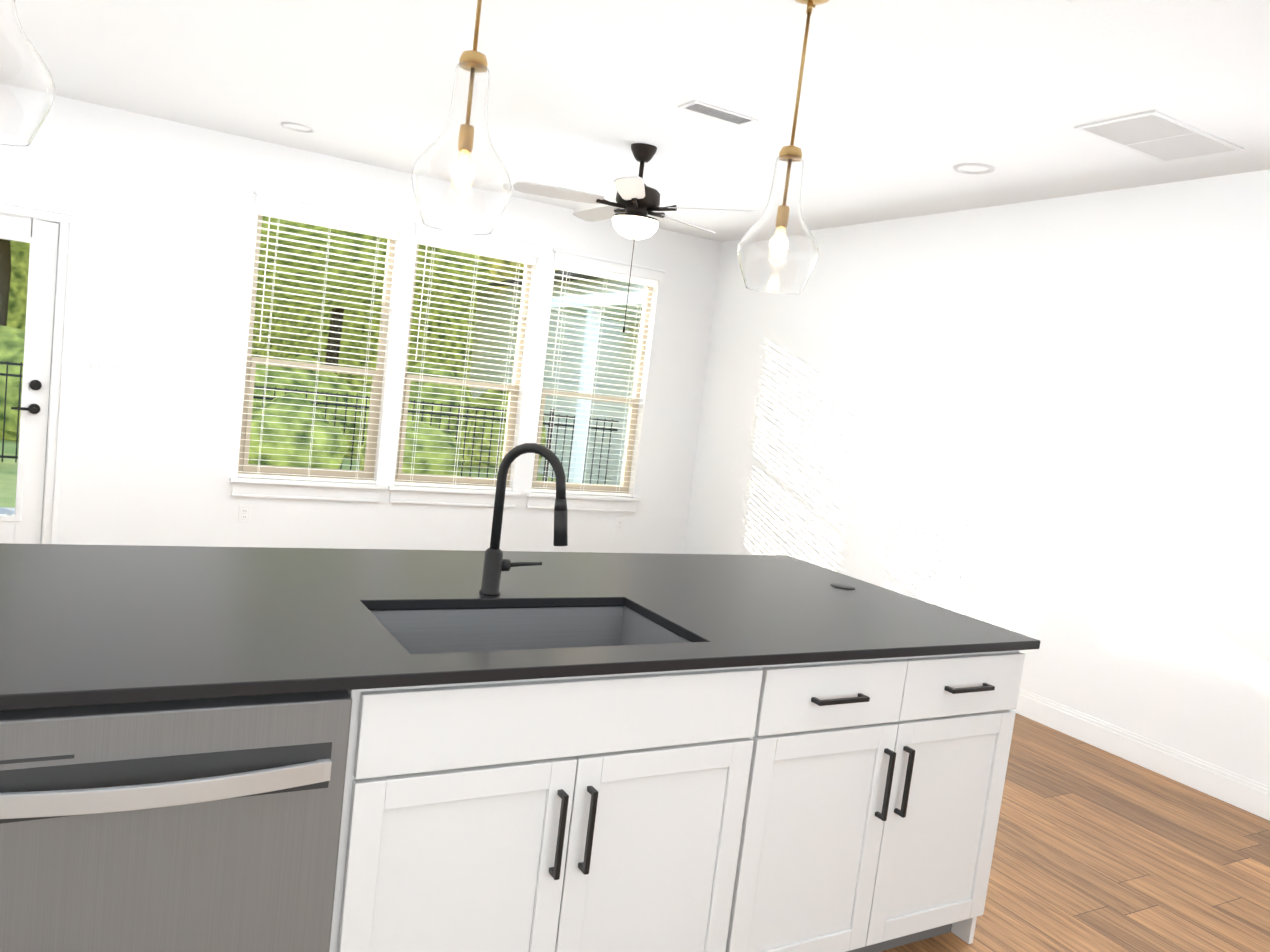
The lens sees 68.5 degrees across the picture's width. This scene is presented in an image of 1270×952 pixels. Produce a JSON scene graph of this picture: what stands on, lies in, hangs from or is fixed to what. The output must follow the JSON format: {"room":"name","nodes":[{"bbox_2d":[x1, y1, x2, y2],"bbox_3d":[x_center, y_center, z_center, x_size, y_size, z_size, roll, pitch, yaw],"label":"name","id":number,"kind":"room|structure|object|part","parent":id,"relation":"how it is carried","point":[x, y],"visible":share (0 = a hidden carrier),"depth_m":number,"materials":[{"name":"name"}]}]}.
{"room":"kitchen","nodes":[
{"label":"kitchen","id":0,"kind":"room"},
{"bbox_2d":[0,95,721,553],"bbox_3d":[-2.539,-0.761,6.052,7.077,2.740,0.140,4,6,-30],"label":"wall","id":1,"kind":"structure","parent":0,"point":[164,241],"depth_m":5.91,"materials":[{"name":"white paint"}]},
{"bbox_2d":[0,213,58,543],"bbox_3d":[-3.821,-0.490,5.292,0.847,2.024,0.114,4,6,-30],"label":"door","id":2,"kind":"structure","parent":1,"relation":"in","point":[22,524],"depth_m":5.46,"materials":[{"name":"white wood"}]},
{"bbox_3d":[-3.825,-0.485,5.260,0.808,1.700,0.062,4,6,-30],"label":"door hardware","id":3,"kind":"part","parent":2,"relation":"part of","materials":[{"name":"black metal"}]},
{"bbox_2d":[0,199,75,543],"bbox_3d":[-3.832,-0.530,5.346,0.979,2.113,0.169,4,6,-30],"label":"door frame","id":4,"kind":"structure","parent":1,"relation":"attached to","point":[66,218],"depth_m":5.48,"materials":[{"name":"white wood"}]},
{"bbox_2d":[86,352,126,374],"bbox_3d":[-3.176,-0.673,5.615,0.210,0.115,0.011,4,6,-30],"label":"switch plate","id":5,"kind":"object","parent":1,"relation":"attached to","point":[106,364],"visible":1,"depth_m":5.61,"materials":[{"name":"white plastic"}]},
{"bbox_2d":[238,505,250,522],"bbox_3d":[-2.559,0.250,6.119,0.072,0.115,0.007,4,6,-30],"label":"electrical outlet plate","id":6,"kind":"object","parent":1,"relation":"attached to","point":[244,513],"visible":1,"depth_m":6.12,"materials":[{"name":"white plastic"}]},
{"bbox_2d":[230,190,406,501],"bbox_3d":[-2.121,-0.815,6.258,0.990,1.948,0.200,4,6,-30],"label":"window","id":7,"kind":"structure","parent":1,"relation":"in","point":[323,472],"depth_m":6.25,"materials":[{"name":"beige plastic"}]},
{"bbox_2d":[238,206,398,483],"bbox_3d":[-2.111,-0.831,6.242,0.892,1.735,0.066,4,6,-30],"label":"window blind","id":8,"kind":"object","parent":7,"relation":"attached to","point":[318,221],"visible":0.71,"depth_m":6.20,"materials":[{"name":"white plastic"}]},
{"bbox_2d":[388,222,543,507],"bbox_3d":[-1.234,-0.758,6.774,0.990,1.948,0.200,4,6,-30],"label":"window","id":9,"kind":"structure","parent":1,"relation":"in","point":[417,478],"depth_m":6.77,"materials":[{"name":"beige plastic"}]},
{"bbox_2d":[394,236,536,490],"bbox_3d":[-1.224,-0.774,6.757,0.892,1.735,0.066,4,6,-30],"label":"window blind","id":10,"kind":"object","parent":9,"relation":"attached to","point":[435,243],"visible":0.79,"depth_m":6.72,"materials":[{"name":"white plastic"}]},
{"bbox_2d":[526,249,664,512],"bbox_3d":[-0.328,-0.701,7.300,0.990,1.948,0.200,4,6,-30],"label":"window","id":11,"kind":"structure","parent":1,"relation":"in","point":[626,468],"depth_m":7.35,"materials":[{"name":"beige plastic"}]},
{"bbox_2d":[531,262,657,496],"bbox_3d":[-0.317,-0.717,7.284,0.892,1.735,0.066,4,6,-30],"label":"window blind","id":12,"kind":"object","parent":11,"relation":"attached to","point":[563,267],"visible":0.92,"depth_m":7.25,"materials":[{"name":"white plastic"}]},
{"bbox_2d":[615,518,623,531],"bbox_3d":[-0.123,0.396,7.533,0.072,0.115,0.007,4,6,-30],"label":"electrical outlet plate","id":13,"kind":"object","parent":1,"relation":"attached to","point":[619,524],"visible":1,"depth_m":7.53,"materials":[{"name":"white plastic"}]},
{"bbox_2d":[15,0,1269,241],"bbox_3d":[-0.206,-1.550,2.121,7.357,0.100,8.972,4,6,-30],"label":"ceiling","id":14,"kind":"structure","parent":0,"point":[905,106],"depth_m":3.93,"materials":[{"name":"white paint"}]},
{"bbox_2d":[0,0,54,145],"bbox_3d":[-1.292,-1.147,1.871,0.255,0.903,0.255,4,6,-30],"label":"pendant light","id":15,"kind":"object","parent":14,"relation":"hanging from","point":[27,90],"visible":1,"depth_m":1.88,"materials":[{"name":"clear glass"}]},
{"bbox_2d":[281,122,315,132],"bbox_3d":[-1.942,-2.012,5.389,0.196,0.015,0.196,4,6,-30],"label":"recessed light","id":16,"kind":"object","parent":14,"relation":"in","point":[284,125],"visible":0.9,"depth_m":5.37,"materials":[{"name":"grey"}]},
{"bbox_2d":[411,0,511,234],"bbox_3d":[-0.409,-1.091,2.384,0.255,0.903,0.255,4,6,-30],"label":"pendant light","id":17,"kind":"object","parent":14,"relation":"hanging from","point":[460,179],"visible":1,"depth_m":2.35,"materials":[{"name":"clear glass"}]},
{"bbox_2d":[513,143,757,332],"bbox_3d":[-0.033,-1.257,4.992,1.296,0.976,1.249,4,6,-30],"label":"ceiling fan","id":18,"kind":"object","parent":14,"relation":"hanging from","point":[649,202],"depth_m":4.87,"materials":[{"name":"brown metal"}]},
{"bbox_3d":[-0.398,-1.468,4.841,0.471,0.034,0.135,5,6,-15],"label":"ceiling fan blade","id":19,"kind":"part","parent":18,"relation":"part of","materials":[{"name":"white wood"}]},
{"bbox_3d":[-0.210,-1.489,5.302,0.135,0.034,0.471,3,6,-33],"label":"ceiling fan blade","id":20,"kind":"part","parent":18,"relation":"part of","materials":[{"name":"white wood"}]},
{"bbox_3d":[-0.032,-1.013,4.983,0.014,0.496,0.013,4,6,-30],"label":"ceiling fan chain","id":21,"kind":"part","parent":18,"relation":"part of","materials":[{"name":"black metal"}]},
{"bbox_3d":[-0.021,-1.393,4.523,0.135,0.034,0.471,7,5,3],"label":"ceiling fan blade","id":22,"kind":"part","parent":18,"relation":"part of","materials":[{"name":"white wood"}]},
{"bbox_2d":[612,215,658,239],"bbox_3d":[-0.003,-1.308,4.956,0.250,0.100,0.250,4,6,-30],"label":"shade","id":23,"kind":"object","parent":18,"relation":"attached to","point":[633,227],"visible":1,"depth_m":4.87,"materials":[{"name":"white glass"}]},
{"bbox_3d":[0.285,-1.428,5.270,0.135,0.034,0.471,11,7,39],"label":"ceiling fan blade","id":24,"kind":"part","parent":18,"relation":"part of","materials":[{"name":"white wood"}]},
{"bbox_3d":[0.401,-1.368,4.788,0.471,0.034,0.135,9,6,21],"label":"ceiling fan blade","id":25,"kind":"part","parent":18,"relation":"part of","materials":[{"name":"white wood"}]},
{"bbox_2d":[677,100,757,126],"bbox_3d":[0.373,-1.622,4.181,0.344,0.015,0.144,4,6,-30],"label":"ceiling vent","id":26,"kind":"object","parent":14,"relation":"in","point":[715,113],"visible":0.98,"depth_m":4.17,"materials":[{"name":"white metal"}]},
{"bbox_2d":[737,0,828,293],"bbox_3d":[0.489,-1.034,2.906,0.255,0.903,0.255,4,6,-30],"label":"pendant light","id":27,"kind":"object","parent":14,"relation":"hanging from","point":[778,251],"visible":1,"depth_m":2.87,"materials":[{"name":"clear glass"}]},
{"bbox_3d":[0.460,-0.790,2.929,0.255,0.408,0.255,4,6,-30],"label":"glass","id":28,"kind":"part","parent":27,"relation":"part of","materials":[{"name":"clear glass"}]},
{"bbox_2d":[953,163,994,174],"bbox_3d":[1.665,-1.510,4.585,0.196,0.015,0.196,4,6,-30],"label":"recessed light","id":29,"kind":"object","parent":14,"relation":"in","point":[956,168],"visible":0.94,"depth_m":4.57,"materials":[{"name":"grey"}]},
{"bbox_2d":[1074,110,1243,162],"bbox_3d":[2.141,-1.379,3.812,0.624,0.013,0.344,4,6,-30],"label":"ceiling vent","id":30,"kind":"object","parent":14,"relation":"in","point":[1158,136],"visible":0.98,"depth_m":3.79,"materials":[{"name":"white metal"}]},
{"bbox_2d":[683,169,1269,786],"bbox_3d":[2.744,0.051,4.064,0.140,2.740,8.972,4,6,-30],"label":"wall","id":31,"kind":"structure","parent":0,"point":[1045,423],"depth_m":4.92,"materials":[{"name":"white paint"}]},
{"bbox_2d":[1010,688,1269,820],"bbox_3d":[2.525,1.335,4.147,0.014,0.135,8.692,4,6,-30],"label":"baseboard","id":32,"kind":"structure","parent":31,"relation":"attached to","point":[1237,790],"depth_m":4.35,"materials":[{"name":"white wood"}]},
{"bbox_2d":[880,713,1269,951],"bbox_3d":[-0.538,1.258,2.387,7.357,0.100,8.972,4,6,-30],"label":"floor","id":33,"kind":"structure","parent":0,"point":[1096,849],"depth_m":3.35,"materials":[{"name":"brown wood"}]},
{"bbox_2d":[0,643,1039,951],"bbox_3d":[-0.460,0.772,2.341,2.970,0.890,1.098,4,6,-30],"label":"kitchen island","id":34,"kind":"object","parent":33,"relation":"on","point":[494,747],"depth_m":1.89,"materials":[{"name":"white paint"}]},
{"bbox_2d":[0,543,1039,702],"bbox_3d":[-0.430,0.313,2.340,2.982,0.025,1.120,4,6,-30],"label":"island countertop","id":35,"kind":"structure","parent":34,"relation":"on","point":[77,621],"depth_m":2.16,"materials":[{"name":"black stone"}]},
{"bbox_2d":[476,443,567,594],"bbox_3d":[-0.265,0.117,2.336,0.162,0.401,0.205,4,6,-30],"label":"faucet","id":36,"kind":"object","parent":35,"relation":"on","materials":[{"name":"black metal"}]},
{"bbox_2d":[364,599,703,654],"bbox_3d":[-0.249,0.470,2.192,0.772,0.241,0.475,4,6,-30],"label":"sink","id":37,"kind":"object","parent":35,"relation":"in","point":[513,622],"depth_m":2.38,"materials":[{"name":"grey metal"}]},
{"label":"outside","id":38,"kind":"structure","parent":0,"visible":0},
{"bbox_2d":[0,438,555,507],"bbox_3d":[-22.672,-4.331,37.196,120.000,0.200,74.148,4,6,-30],"label":"lawn","id":39,"kind":"structure","parent":38,"point":[8,481],"depth_m":11.67,"materials":[{"name":"green plant"}]},
{"bbox_2d":[0,239,10,325],"bbox_3d":[-11.554,-5.740,17.533,8.406,8.879,8.951,4,6,-30],"label":"tree","id":40,"kind":"object","parent":39,"relation":"on","point":[4,281],"depth_m":17.37,"materials":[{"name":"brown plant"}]},
{"bbox_2d":[0,507,14,513],"bbox_3d":[-6.327,0.400,5.554,6.200,0.190,2.338,4,6,-30],"label":"patio slab","id":41,"kind":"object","parent":39,"relation":"on","point":[8,510],"depth_m":7.46,"materials":[{"name":"concrete"}]},
{"bbox_2d":[10,240,28,251],"bbox_3d":[-17.800,-7.454,23.136,9.828,9.758,10.215,4,6,-30],"label":"tree","id":42,"kind":"object","parent":39,"relation":"on","point":[20,247],"depth_m":23.31,"materials":[{"name":"green plant"}]},
{"bbox_2d":[16,216,385,251],"bbox_3d":[-7.226,-5.648,17.375,10.131,9.738,10.147,4,6,-30],"label":"tree","id":43,"kind":"object","parent":39,"relation":"on","point":[26,246],"depth_m":15.04,"materials":[{"name":"green plant"}]},
{"bbox_2d":[7,250,474,386],"bbox_3d":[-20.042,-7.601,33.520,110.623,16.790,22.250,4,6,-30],"label":"tree","id":44,"kind":"object","parent":39,"relation":"on","point":[20,296],"depth_m":29.13,"materials":[{"name":"green plant"}]},
{"bbox_2d":[0,325,545,475],"bbox_3d":[-9.136,-0.970,11.271,24.298,2.401,6.640,4,6,-30],"label":"shrubs","id":45,"kind":"object","parent":39,"relation":"on","point":[17,344],"depth_m":12.94,"materials":[{"name":"green plant"}]},
{"bbox_2d":[0,361,618,483],"bbox_3d":[-9.388,-0.915,9.372,23.452,1.360,0.090,4,6,-30],"label":"fence","id":46,"kind":"object","parent":39,"relation":"on","point":[545,476],"depth_m":13.29,"materials":[{"name":"black metal"}]},
{"bbox_2d":[256,239,494,373],"bbox_3d":[-5.968,-5.578,20.012,8.681,9.401,8.935,4,6,-30],"label":"tree","id":47,"kind":"object","parent":39,"relation":"on","point":[340,284],"depth_m":18.13,"materials":[{"name":"green plant"}]},
{"bbox_2d":[429,292,477,315],"bbox_3d":[-0.626,-6.125,25.066,11.764,10.785,11.959,4,6,-30],"label":"tree","id":48,"kind":"object","parent":39,"relation":"on","point":[455,302],"depth_m":24.75,"materials":[{"name":"green plant"}]},
{"bbox_2d":[477,255,556,291],"bbox_3d":[-2.377,-5.908,21.015,9.977,10.704,10.896,4,6,-30],"label":"tree","id":49,"kind":"object","parent":39,"relation":"on","point":[505,268],"depth_m":18.08,"materials":[{"name":"green plant"}]},
{"bbox_2d":[469,270,644,484],"bbox_3d":[4.128,-2.387,17.718,13.850,5.870,13.300,4,6,-30],"label":"neighbor house","id":50,"kind":"structure","parent":39,"relation":"on","point":[613,463],"depth_m":15.29,"materials":[{"name":"beige"}]}
]}

